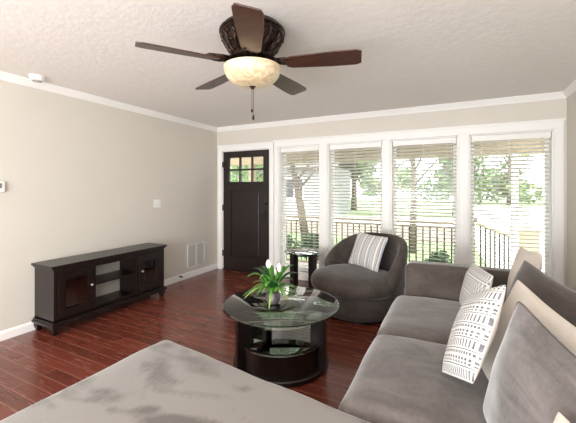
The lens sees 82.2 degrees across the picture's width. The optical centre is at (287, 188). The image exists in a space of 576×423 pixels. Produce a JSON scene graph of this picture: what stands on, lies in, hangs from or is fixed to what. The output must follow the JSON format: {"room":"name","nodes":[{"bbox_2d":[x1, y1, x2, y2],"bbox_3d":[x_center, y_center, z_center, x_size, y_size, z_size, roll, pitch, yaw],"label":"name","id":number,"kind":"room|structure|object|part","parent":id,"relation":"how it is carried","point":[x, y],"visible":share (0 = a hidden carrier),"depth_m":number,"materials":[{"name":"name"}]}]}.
{"room":"living room","nodes":[
{"label":"living room","id":0,"kind":"room"},
{"bbox_2d":[0,80,216,330],"bbox_3d":[-3.044,0.160,2.307,0.150,2.440,8.100,0,0,27],"label":"wall","id":1,"kind":"structure","parent":0,"point":[80,176],"depth_m":3.74,"materials":[{"name":"beige paint"}]},
{"bbox_2d":[0,181,4,191],"bbox_3d":[-2.616,-0.020,2.959,0.032,0.100,0.120,0,0,27],"label":"thermostat","id":2,"kind":"object","parent":1,"relation":"attached to","point":[2,183],"visible":1,"depth_m":2.99,"materials":[{"name":"white plastic"}]},
{"bbox_2d":[0,71,217,131],"bbox_3d":[-2.957,-1.026,2.258,0.050,0.068,7.790,0,0,27],"label":"trim","id":3,"kind":"structure","parent":1,"relation":"attached to","point":[4,76],"depth_m":3.75,"materials":[{"name":"white paint"}]},
{"bbox_2d":[0,263,217,340],"bbox_3d":[-2.972,1.336,2.266,0.016,0.088,7.790,0,0,27],"label":"baseboard","id":4,"kind":"structure","parent":1,"relation":"attached to","point":[27,327],"depth_m":3.22,"materials":[{"name":"white paint"}]},
{"bbox_2d":[154,199,160,207],"bbox_3d":[-1.812,0.200,4.580,0.018,0.114,0.116,0,0,27],"label":"light switch","id":5,"kind":"object","parent":1,"relation":"attached to","point":[157,202],"visible":1,"depth_m":4.58,"materials":[{"name":"white plastic"}]},
{"bbox_2d":[187,241,204,268],"bbox_3d":[-1.465,1.045,5.280,0.013,0.370,0.400,0,0,27],"label":"air vent","id":6,"kind":"object","parent":1,"relation":"in","point":[195,251],"visible":1,"depth_m":5.27,"materials":[{"name":"white plastic"}]},
{"bbox_3d":[1.446,-0.820,5.679,11.500,0.080,1.950,0,0,27],"label":"ceiling","id":7,"kind":"structure","parent":1,"relation":"attached to","visible":0},
{"bbox_2d":[230,138,543,165],"bbox_3d":[1.672,-0.660,6.130,11.500,0.240,0.220,0,0,27],"label":"beam","id":8,"kind":"structure","parent":7,"relation":"attached to","point":[257,160],"depth_m":5.77,"materials":[{"name":"beige wood"}]},
{"bbox_2d":[0,268,404,420],"bbox_3d":[-0.836,1.430,1.201,5.090,0.100,8.100,0,0,27],"label":"floor","id":9,"kind":"structure","parent":0,"point":[35,366],"depth_m":3.01,"materials":[{"name":"brown wood"}]},
{"bbox_2d":[31,243,166,335],"bbox_3d":[-2.022,1.050,3.733,0.370,0.660,1.375,0,0,27],"label":"media console","id":10,"kind":"object","parent":9,"relation":"on","point":[65,288],"visible":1,"depth_m":3.49,"materials":[{"name":"brown wood"}]},
{"bbox_3d":[-2.326,1.014,3.167,0.325,0.512,0.030,0,0,27],"label":"panel","id":11,"kind":"part","parent":10,"relation":"part of","materials":[{"name":"brown wood"}]},
{"bbox_3d":[-2.376,1.000,3.413,0.010,0.480,0.365,0,0,27],"label":"panel","id":12,"kind":"part","parent":10,"relation":"part of","materials":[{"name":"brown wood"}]},
{"bbox_3d":[-2.090,1.010,3.265,0.020,0.409,0.347,0,0,27],"label":"cabinet door","id":13,"kind":"part","parent":10,"relation":"part of","materials":[{"name":"brown wood"}]},
{"bbox_3d":[-2.026,1.281,3.735,0.353,0.058,1.371,0,0,27],"label":"moulding","id":14,"kind":"part","parent":10,"relation":"part of","materials":[{"name":"brown wood"}]},
{"bbox_3d":[-2.038,1.255,3.741,0.325,0.030,1.315,0,0,27],"label":"panel","id":15,"kind":"part","parent":10,"relation":"part of","materials":[{"name":"brown wood"}]},
{"bbox_3d":[-1.902,1.008,3.673,0.020,0.495,1.255,0,0,27],"label":"frame","id":16,"kind":"part","parent":10,"relation":"part of","materials":[{"name":"brown wood"}]},
{"bbox_2d":[96,270,135,284],"bbox_3d":[-2.034,0.996,3.739,0.295,0.018,0.495,0,0,27],"label":"shelf","id":17,"kind":"object","parent":10,"relation":"attached to","point":[118,274],"depth_m":3.77,"materials":[{"name":"brown wood"}]},
{"bbox_3d":[-1.688,1.010,4.068,0.020,0.409,0.347,0,0,27],"label":"cabinet door","id":18,"kind":"part","parent":10,"relation":"part of","materials":[{"name":"brown wood"}]},
{"bbox_3d":[-1.690,1.010,4.069,0.004,0.264,0.207,0,0,27],"label":"pane","id":19,"kind":"part","parent":10,"relation":"part of","materials":[{"name":"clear glass"}]},
{"bbox_3d":[-1.750,1.014,4.316,0.325,0.512,0.030,0,0,27],"label":"panel","id":20,"kind":"part","parent":10,"relation":"part of","materials":[{"name":"brown wood"}]},
{"bbox_2d":[0,340,369,422],"bbox_3d":[0.071,1.044,0.946,2.607,0.672,1.299,0,0,27],"label":"ottoman","id":21,"kind":"object","parent":9,"relation":"on","point":[166,381],"visible":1,"depth_m":1.44,"materials":[{"name":"grey fabric"}]},
{"bbox_2d":[222,286,338,387],"bbox_3d":[-0.057,1.145,2.656,0.925,0.469,0.925,0,0,27],"label":"coffee table","id":22,"kind":"object","parent":9,"relation":"on","point":[284,344],"visible":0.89,"depth_m":2.46,"materials":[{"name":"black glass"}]},
{"bbox_3d":[-0.336,1.153,2.486,0.115,0.453,0.054,0,0,-31],"label":"leg","id":23,"kind":"part","parent":22,"relation":"part of","materials":[{"name":"brown wood"}]},
{"bbox_2d":[243,260,299,307],"bbox_3d":[-0.137,0.738,2.624,0.457,0.345,0.429,0,0,27],"label":"lily","id":24,"kind":"object","parent":22,"relation":"on","point":[272,277],"visible":1,"depth_m":2.60,"materials":[{"name":"green plant"}]},
{"bbox_2d":[266,291,280,304],"bbox_3d":[-0.119,0.863,2.632,0.120,0.096,0.120,0,0,27],"label":"pot","id":25,"kind":"object","parent":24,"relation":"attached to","point":[275,299],"depth_m":2.59,"materials":[{"name":"grey metal"}]},
{"bbox_2d":[245,325,314,356],"bbox_3d":[-0.057,1.175,2.656,0.690,0.010,0.690,0,0,27],"label":"glass shelf","id":26,"kind":"object","parent":22,"relation":"attached to","point":[277,341],"depth_m":2.53,"materials":[{"name":"clear glass"}]},
{"bbox_3d":[-0.057,0.918,2.656,0.920,0.014,0.920,0,0,27],"label":"glass","id":27,"kind":"part","parent":22,"relation":"part of","materials":[{"name":"clear glass"}]},
{"bbox_3d":[0.231,1.153,2.500,0.116,0.453,0.058,0,0,27],"label":"leg","id":28,"kind":"part","parent":22,"relation":"part of","materials":[{"name":"brown wood"}]},
{"bbox_2d":[284,248,321,288],"bbox_3d":[0.204,1.101,4.405,0.503,0.557,0.503,0,0,27],"label":"end table","id":29,"kind":"object","parent":9,"relation":"on","point":[311,253],"visible":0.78,"depth_m":4.27,"materials":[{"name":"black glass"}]},
{"bbox_3d":[0.076,1.108,4.289,0.085,0.544,0.070,0,0,-42],"label":"leg","id":30,"kind":"part","parent":29,"relation":"part of","materials":[{"name":"brown wood"}]},
{"bbox_3d":[0.204,0.829,4.405,0.500,0.012,0.500,0,0,27],"label":"glass","id":31,"kind":"part","parent":29,"relation":"part of","materials":[{"name":"clear glass"}]},
{"bbox_3d":[0.331,1.108,4.521,0.085,0.544,0.070,0,0,-42],"label":"leg","id":32,"kind":"part","parent":29,"relation":"part of","materials":[{"name":"brown wood"}]},
{"bbox_3d":[0.320,1.108,4.277,0.070,0.544,0.085,0,0,-42],"label":"leg","id":33,"kind":"part","parent":29,"relation":"part of","materials":[{"name":"brown wood"}]},
{"bbox_2d":[311,232,407,323],"bbox_3d":[0.794,0.963,3.741,1.095,0.835,1.034,0,0,-36],"label":"swivel chair","id":34,"kind":"object","parent":9,"relation":"on","point":[363,295],"visible":0.84,"depth_m":3.39,"materials":[{"name":"grey fabric"}]},
{"bbox_2d":[311,264,392,299],"bbox_3d":[0.707,1.013,3.676,0.877,0.205,0.994,0,0,-36],"label":"seat cushion","id":35,"kind":"object","parent":34,"relation":"on","point":[341,281],"depth_m":3.36,"materials":[{"name":"grey fabric"}]},
{"bbox_2d":[348,232,387,271],"bbox_3d":[0.934,0.725,3.874,0.202,0.398,0.461,0,0,-34],"label":"striped cushion","id":36,"kind":"object","parent":34,"relation":"on","point":[367,252],"visible":1,"depth_m":3.80,"materials":[{"name":"grey fabric"}]},
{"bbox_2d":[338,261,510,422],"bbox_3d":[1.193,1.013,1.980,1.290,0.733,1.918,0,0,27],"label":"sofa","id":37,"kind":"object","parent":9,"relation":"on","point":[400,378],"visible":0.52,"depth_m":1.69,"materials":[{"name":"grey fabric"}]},
{"bbox_2d":[338,334,488,422],"bbox_3d":[0.836,1.007,1.567,1.018,0.235,0.850,0,0,27],"label":"seat cushion","id":38,"kind":"object","parent":37,"relation":"on","point":[399,378],"depth_m":1.49,"materials":[{"name":"grey fabric"}]},
{"bbox_2d":[377,295,460,344],"bbox_3d":[1.215,1.007,2.328,1.019,0.235,0.868,0,0,27],"label":"seat cushion","id":39,"kind":"object","parent":37,"relation":"on","point":[430,318],"depth_m":2.31,"materials":[{"name":"grey fabric"}]},
{"bbox_3d":[1.536,0.983,2.760,1.057,0.674,0.215,0,0,27],"label":"armrest","id":40,"kind":"part","parent":37,"relation":"part of","materials":[{"name":"grey fabric"}]},
{"bbox_2d":[442,285,505,383],"bbox_3d":[0.821,0.642,1.480,0.206,0.503,0.534,0,0,9],"label":"patterned cushion","id":41,"kind":"object","parent":37,"relation":"on","point":[475,325],"visible":1,"depth_m":1.35,"materials":[{"name":"white fabric"}]},
{"bbox_2d":[459,263,492,305],"bbox_3d":[1.349,0.738,2.389,0.146,0.331,0.415,0,0,13],"label":"patterned cushion","id":42,"kind":"object","parent":37,"relation":"on","point":[476,279],"visible":0.56,"depth_m":2.34,"materials":[{"name":"white fabric"}]},
{"bbox_2d":[506,247,542,296],"bbox_3d":[1.618,0.648,2.276,0.161,0.476,0.460,0,0,22],"label":"cushion","id":43,"kind":"object","parent":37,"relation":"on","point":[535,259],"visible":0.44,"depth_m":2.27,"materials":[{"name":"fabric"}]},
{"bbox_2d":[482,301,575,422],"bbox_3d":[0.773,0.701,0.996,0.205,0.542,0.691,0,0,13],"label":"cushion","id":44,"kind":"object","parent":37,"relation":"on","point":[532,379],"visible":1,"depth_m":1.02,"materials":[{"name":"grey fabric"}]},
{"bbox_2d":[482,280,575,379],"bbox_3d":[0.972,0.694,1.332,0.200,0.519,0.644,0,0,12],"label":"cushion","id":45,"kind":"object","parent":37,"relation":"on","point":[561,328],"visible":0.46,"depth_m":1.42,"materials":[{"name":"fabric"}]},
{"bbox_2d":[503,260,575,326],"bbox_3d":[1.280,0.679,1.693,0.227,0.519,0.634,0,0,13],"label":"cushion","id":46,"kind":"object","parent":37,"relation":"on","point":[560,298],"visible":0.28,"depth_m":1.61,"materials":[{"name":"grey fabric"}]},
{"bbox_2d":[553,411,569,422],"bbox_3d":[0.594,0.744,0.636,0.158,0.379,0.412,0,0,9],"label":"cushion","id":47,"kind":"object","parent":37,"relation":"on","point":[559,418],"visible":1,"depth_m":0.81,"materials":[{"name":"fabric"}]},
{"bbox_2d":[0,0,575,126],"bbox_3d":[-0.836,-1.120,1.201,5.090,0.120,8.100,0,0,27],"label":"ceiling","id":48,"kind":"structure","parent":0,"point":[415,53],"depth_m":2.49,"materials":[{"name":"paint"}]},
{"bbox_2d":[28,74,45,82],"bbox_3d":[-2.359,-1.036,3.105,0.136,0.047,0.136,0,0,27],"label":"smoke detector","id":49,"kind":"object","parent":48,"relation":"attached to","point":[33,77],"visible":1,"depth_m":3.07,"materials":[{"name":"white plastic"}]},
{"bbox_2d":[135,2,361,119],"bbox_3d":[-0.209,-0.757,2.196,1.360,0.606,1.330,0,0,27],"label":"ceiling fan","id":50,"kind":"object","parent":48,"relation":"hanging from","point":[252,39],"visible":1,"depth_m":2.04,"materials":[{"name":"brown wood"}]},
{"bbox_3d":[-0.646,-0.814,1.960,0.475,0.039,0.149,0,0,-27],"label":"blade","id":51,"kind":"part","parent":50,"relation":"part of","materials":[{"name":"brown wood"}]},
{"bbox_3d":[-0.541,-0.814,2.514,0.149,0.039,0.475,0,0,-42],"label":"blade","id":52,"kind":"part","parent":50,"relation":"part of","materials":[{"name":"brown wood"}]},
{"bbox_3d":[-0.199,-0.814,1.708,0.149,0.039,0.475,0,0,-4],"label":"blade","id":53,"kind":"part","parent":50,"relation":"part of","materials":[{"name":"brown wood"}]},
{"bbox_3d":[-0.234,-0.735,2.169,0.376,0.126,0.376,0,0,27],"label":"lamp shade","id":54,"kind":"part","parent":50,"relation":"part of","materials":[{"name":"white glass"}]},
{"bbox_3d":[-0.008,-0.814,2.573,0.154,0.039,0.478,0,0,27],"label":"blade","id":55,"kind":"part","parent":50,"relation":"part of","materials":[{"name":"brown wood"}]},
{"bbox_3d":[0.220,-0.814,2.077,0.475,0.039,0.149,0,0,12],"label":"blade","id":56,"kind":"part","parent":50,"relation":"part of","materials":[{"name":"brown wood"}]},
{"bbox_2d":[217,98,566,286],"bbox_3d":[1.009,0.160,4.718,4.940,2.440,0.160,0,0,27],"label":"wall","id":57,"kind":"structure","parent":0,"point":[556,108],"depth_m":4.32,"materials":[{"name":"beige paint"}]},
{"bbox_2d":[217,142,273,273],"bbox_3d":[-0.687,0.315,5.540,1.124,2.130,0.208,0,0,27],"label":"door","id":58,"kind":"structure","parent":57,"relation":"in","point":[247,207],"depth_m":5.49,"materials":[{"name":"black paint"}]},
{"bbox_3d":[-0.699,0.580,5.517,0.600,1.120,0.029,0,0,27],"label":"panel","id":59,"kind":"part","parent":58,"relation":"part of","materials":[{"name":"black wood"}]},
{"bbox_3d":[-0.404,0.420,5.316,0.116,0.200,0.061,0,0,27],"label":"handle","id":60,"kind":"part","parent":58,"relation":"part of","materials":[{"name":"black metal"}]},
{"bbox_2d":[279,145,318,273],"bbox_3d":[0.204,0.310,5.120,0.680,1.940,0.160,0,0,27],"label":"window","id":61,"kind":"structure","parent":57,"relation":"in","point":[282,239],"depth_m":5.23,"materials":[{"name":"white paint"}]},
{"bbox_2d":[281,146,318,270],"bbox_3d":[0.183,0.303,5.078,0.636,1.895,0.085,0,0,27],"label":"window blind","id":62,"kind":"object","parent":61,"relation":"attached to","point":[313,149],"visible":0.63,"depth_m":5.07,"materials":[{"name":"white paint"}]},
{"bbox_3d":[0.189,0.319,5.089,0.461,1.845,0.054,0,0,27],"label":"ladder cord","id":63,"kind":"part","parent":62,"relation":"part of","materials":[{"name":"white fabric"}]},
{"bbox_2d":[282,272,404,293],"bbox_3d":[1.410,1.336,4.418,3.655,0.088,0.016,0,0,27],"label":"baseboard","id":64,"kind":"structure","parent":57,"relation":"attached to","point":[299,278],"depth_m":5.01,"materials":[{"name":"white paint"}]},
{"bbox_2d":[328,141,382,252],"bbox_3d":[0.976,0.310,4.734,0.785,1.940,0.160,0,0,27],"label":"window","id":65,"kind":"structure","parent":57,"relation":"in","point":[332,244],"depth_m":4.85,"materials":[{"name":"white paint"}]},
{"bbox_2d":[330,142,381,246],"bbox_3d":[0.954,0.303,4.692,0.741,1.895,0.085,0,0,27],"label":"window blind","id":66,"kind":"object","parent":65,"relation":"attached to","point":[348,147],"visible":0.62,"depth_m":4.69,"materials":[{"name":"white paint"}]},
{"bbox_2d":[217,92,565,131],"bbox_3d":[0.895,-1.026,4.657,4.790,0.068,0.050,0,0,27],"label":"trim","id":67,"kind":"structure","parent":57,"relation":"attached to","point":[554,95],"depth_m":4.30,"materials":[{"name":"white paint"}]},
{"bbox_2d":[273,118,565,290],"bbox_3d":[1.397,0.284,4.414,3.639,2.112,0.036,0,0,27],"label":"trim","id":68,"kind":"structure","parent":57,"relation":"attached to","point":[463,132],"depth_m":4.07,"materials":[{"name":"white paint"}]},
{"bbox_2d":[391,136,457,263],"bbox_3d":[1.780,0.310,4.331,0.805,1.940,0.160,0,0,27],"label":"window","id":69,"kind":"structure","parent":57,"relation":"in","point":[455,256],"depth_m":4.19,"materials":[{"name":"white paint"}]},
{"bbox_2d":[393,137,455,262],"bbox_3d":[1.759,0.303,4.289,0.761,1.895,0.085,0,0,27],"label":"window blind","id":70,"kind":"object","parent":69,"relation":"attached to","point":[439,141],"visible":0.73,"depth_m":4.28,"materials":[{"name":"white paint"}]},
{"bbox_3d":[1.765,0.319,4.300,0.551,1.845,0.054,0,0,27],"label":"ladder cord","id":71,"kind":"part","parent":70,"relation":"part of","materials":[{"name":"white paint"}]},
{"bbox_3d":[2.040,-0.299,4.111,0.017,0.630,0.017,0,0,-41],"label":"pull cord","id":72,"kind":"part","parent":70,"relation":"part of","materials":[{"name":"white fabric"}]},
{"bbox_2d":[469,130,553,278],"bbox_3d":[2.614,0.310,3.914,0.820,1.940,0.160,0,0,27],"label":"window","id":73,"kind":"structure","parent":57,"relation":"in","point":[551,206],"depth_m":3.76,"materials":[{"name":"white paint"}]},
{"bbox_2d":[471,131,550,272],"bbox_3d":[2.593,0.303,3.871,0.776,1.895,0.085,0,0,27],"label":"window blind","id":74,"kind":"object","parent":73,"relation":"attached to","point":[547,134],"visible":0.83,"depth_m":3.86,"materials":[{"name":"white paint"}]},
{"bbox_3d":[2.598,0.319,3.882,0.561,1.845,0.054,0,0,27],"label":"ladder cord","id":75,"kind":"part","parent":74,"relation":"part of","materials":[{"name":"white fabric"}]},
{"bbox_2d":[567,91,575,290],"bbox_3d":[1.371,0.160,0.091,0.150,2.440,7.790,0,0,27],"label":"wall","id":76,"kind":"structure","parent":0,"point":[571,100],"depth_m":3.46,"materials":[{"name":"beige paint"}]},
{"bbox_2d":[562,80,575,97],"bbox_3d":[1.281,-1.026,0.136,0.050,0.068,7.790,0,0,27],"label":"trim","id":77,"kind":"structure","parent":76,"relation":"attached to","point":[571,88],"depth_m":3.41,"materials":[{"name":"white paint"}]},
{"label":"outside","id":78,"kind":"structure","parent":0,"visible":0},
{"bbox_2d":[286,261,318,268],"bbox_3d":[1.412,1.655,5.612,11.500,0.150,1.800,0,0,27],"label":"porch deck","id":79,"kind":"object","parent":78,"point":[301,263],"depth_m":6.91,"materials":[{"name":"paint"}]},
{"bbox_2d":[248,165,255,181],"bbox_3d":[-0.792,0.520,7.330,0.170,2.120,0.170,0,0,27],"label":"porch post","id":80,"kind":"object","parent":79,"relation":"on","point":[249,166],"visible":0.09,"depth_m":7.29,"materials":[{"name":"beige wood"}]},
{"bbox_2d":[286,215,318,263],"bbox_3d":[-0.036,1.030,6.952,1.510,0.940,0.110,0,0,27],"label":"porch railing","id":81,"kind":"object","parent":79,"relation":"on","point":[306,221],"visible":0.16,"depth_m":6.76,"materials":[{"name":"beige wood"}]},
{"bbox_3d":[-0.036,0.652,6.952,1.510,0.035,0.050,0,0,27],"label":"sub rail","id":82,"kind":"part","parent":81,"relation":"part of","materials":[{"name":"beige wood"}]},
{"bbox_3d":[-0.036,0.578,6.952,1.510,0.035,0.110,0,0,27],"label":"rail","id":83,"kind":"part","parent":81,"relation":"part of","materials":[{"name":"beige wood"}]},
{"bbox_2d":[335,217,452,262],"bbox_3d":[1.853,1.030,6.006,2.355,0.940,0.110,0,0,27],"label":"porch railing","id":84,"kind":"object","parent":79,"relation":"on","point":[335,217],"visible":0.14,"depth_m":5.79,"materials":[{"name":"beige wood"}]},
{"bbox_3d":[1.853,0.578,6.006,2.355,0.035,0.110,0,0,27],"label":"rail","id":85,"kind":"part","parent":84,"relation":"part of","materials":[{"name":"beige wood"}]},
{"bbox_3d":[1.853,0.652,6.006,2.355,0.035,0.050,0,0,27],"label":"sub rail","id":86,"kind":"part","parent":84,"relation":"part of","materials":[{"name":"beige wood"}]},
{"bbox_2d":[474,218,477,263],"bbox_3d":[3.000,1.028,5.432,0.200,1.105,0.200,0,0,27],"label":"porch post","id":87,"kind":"object","parent":79,"relation":"on","point":[475,219],"visible":0.16,"depth_m":5.35,"materials":[{"name":"beige wood"}]},
{"bbox_2d":[476,223,510,268],"bbox_3d":[3.501,1.031,5.584,0.732,0.938,0.090,0,0,-17],"label":"stair railing","id":88,"kind":"object","parent":87,"relation":"attached to","point":[485,227],"visible":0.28,"depth_m":5.57,"materials":[{"name":"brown wood"}]},
{"bbox_3d":[3.501,0.700,5.584,0.732,0.275,0.090,0,0,-17],"label":"rail","id":89,"kind":"part","parent":88,"relation":"part of","materials":[{"name":"white wood"}]},
{"bbox_2d":[511,154,518,267],"bbox_3d":[3.545,0.520,5.159,0.130,2.120,0.130,0,0,27],"label":"porch post","id":90,"kind":"object","parent":79,"relation":"on","point":[517,166],"visible":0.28,"depth_m":5.12,"materials":[{"name":"white paint"}]},
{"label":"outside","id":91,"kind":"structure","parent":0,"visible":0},
{"bbox_2d":[474,206,543,271],"bbox_3d":[16.934,1.990,20.358,9.896,0.040,38.713,0,0,28],"label":"driveway","id":92,"kind":"structure","parent":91,"point":[475,208],"depth_m":17.34,"materials":[{"name":"concrete"}]},
{"bbox_2d":[510,226,542,252],"bbox_3d":[4.145,1.127,5.753,0.410,0.905,0.410,0,0,27],"label":"pedestal","id":93,"kind":"object","parent":92,"relation":"on","point":[520,229],"visible":0.16,"depth_m":5.59,"materials":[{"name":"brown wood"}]},
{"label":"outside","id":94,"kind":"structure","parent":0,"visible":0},
{"bbox_2d":[343,198,543,218],"bbox_3d":[21.045,2.060,42.025,90.000,0.140,46.000,0,0,27],"label":"lawn","id":95,"kind":"structure","parent":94,"point":[360,199],"depth_m":35.50,"materials":[{"name":"green plant"}]},
{"bbox_2d":[230,161,356,216],"bbox_3d":[-0.397,-0.810,27.591,11.000,5.600,7.200,0,0,23],"label":"neighbor house","id":96,"kind":"structure","parent":95,"relation":"on","point":[344,205],"depth_m":23.96,"materials":[{"name":"white"}]},
{"bbox_3d":[0.471,-0.010,23.953,1.400,1.400,0.050,0,0,23],"label":"pane","id":97,"kind":"part","parent":96,"relation":"part of","materials":[{"name":"glass"}]},
{"bbox_2d":[350,161,378,209],"bbox_3d":[6.495,-2.178,30.796,5.309,8.369,5.234,0,0,-41],"label":"tree","id":98,"kind":"object","parent":95,"relation":"on","point":[354,161],"visible":0.06,"depth_m":31.27,"materials":[{"name":"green plant"}]},
{"bbox_2d":[352,159,418,196],"bbox_3d":[6.672,-1.890,22.905,4.498,7.795,4.132,0,0,27],"label":"tree","id":99,"kind":"object","parent":95,"relation":"on","point":[406,159],"visible":0.16,"depth_m":23.38,"materials":[{"name":"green plant"}]},
{"bbox_2d":[417,156,494,215],"bbox_3d":[12.263,-1.907,24.341,5.175,7.828,6.008,0,0,27],"label":"tree","id":100,"kind":"object","parent":95,"relation":"on","point":[447,175],"visible":0.14,"depth_m":23.69,"materials":[{"name":"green plant"}]},
{"bbox_2d":[433,158,484,204],"bbox_3d":[21.896,-2.043,42.492,6.482,8.862,6.281,0,0,-14],"label":"tree","id":101,"kind":"object","parent":95,"relation":"on","point":[438,158],"visible":0.04,"depth_m":42.13,"materials":[{"name":"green plant"}]},
{"bbox_2d":[477,154,543,204],"bbox_3d":[27.286,-4.033,40.821,7.761,12.075,9.238,0,0,27],"label":"tree","id":102,"kind":"object","parent":95,"relation":"on","point":[504,174],"visible":0.17,"depth_m":41.73,"materials":[{"name":"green plant"}]},
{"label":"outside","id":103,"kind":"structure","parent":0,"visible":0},
{"bbox_2d":[287,233,487,266],"bbox_3d":[4.455,2.065,8.897,90.000,0.130,7.100,0,0,27],"label":"lawn","id":104,"kind":"structure","parent":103,"point":[293,234],"depth_m":10.91,"materials":[{"name":"green plant"}]},
{"bbox_2d":[230,165,262,181],"bbox_3d":[-2.135,-0.851,15.935,3.444,5.714,4.387,0,0,-30],"label":"tree","id":105,"kind":"object","parent":104,"relation":"on","point":[259,178],"visible":0.15,"depth_m":14.75,"materials":[{"name":"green plant"}]},
{"bbox_2d":[245,163,318,240],"bbox_3d":[0.023,-1.003,12.874,3.890,6.058,3.659,0,0,-40],"label":"tree","id":106,"kind":"object","parent":104,"relation":"on","point":[257,166],"visible":0.02,"depth_m":12.54,"materials":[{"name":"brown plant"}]},
{"bbox_2d":[287,235,297,254],"bbox_3d":[-0.251,1.554,8.700,1.009,0.894,1.019,0,0,27],"label":"shrub","id":107,"kind":"object","parent":104,"relation":"on","point":[293,241],"visible":0.06,"depth_m":8.76,"materials":[{"name":"green plant"}]},
{"bbox_2d":[294,231,318,261],"bbox_3d":[0.728,1.542,8.345,1.031,0.918,1.010,0,0,27],"label":"shrub","id":108,"kind":"object","parent":104,"relation":"on","point":[308,232],"visible":0.34,"depth_m":8.27,"materials":[{"name":"green plant"}]},
{"bbox_2d":[376,158,440,252],"bbox_3d":[4.116,-1.318,10.528,4.038,6.643,3.537,0,0,27],"label":"tree","id":109,"kind":"object","parent":104,"relation":"on","point":[411,210],"visible":0.02,"depth_m":10.25,"materials":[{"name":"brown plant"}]},
{"bbox_2d":[424,250,450,262],"bbox_3d":[3.273,1.673,7.318,0.713,0.657,0.622,0,0,6],"label":"shrub","id":110,"kind":"object","parent":104,"relation":"on","point":[447,259],"visible":0.15,"depth_m":7.24,"materials":[{"name":"green plant"}]},
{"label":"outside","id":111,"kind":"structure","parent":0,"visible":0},
{"bbox_2d":[287,221,475,244],"bbox_3d":[7.276,2.060,14.530,90.000,0.140,5.500,0,0,27],"label":"ground","id":112,"kind":"structure","parent":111,"point":[288,222],"depth_m":15.82,"materials":[{"name":"green plant"}]},
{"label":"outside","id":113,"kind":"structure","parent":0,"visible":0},
{"bbox_2d":[286,215,452,226],"bbox_3d":[9.627,2.055,19.224,90.000,0.150,5.000,0,0,27],"label":"road","id":114,"kind":"structure","parent":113,"point":[339,215],"depth_m":20.74,"materials":[{"name":"grey asphalt"}]}
]}

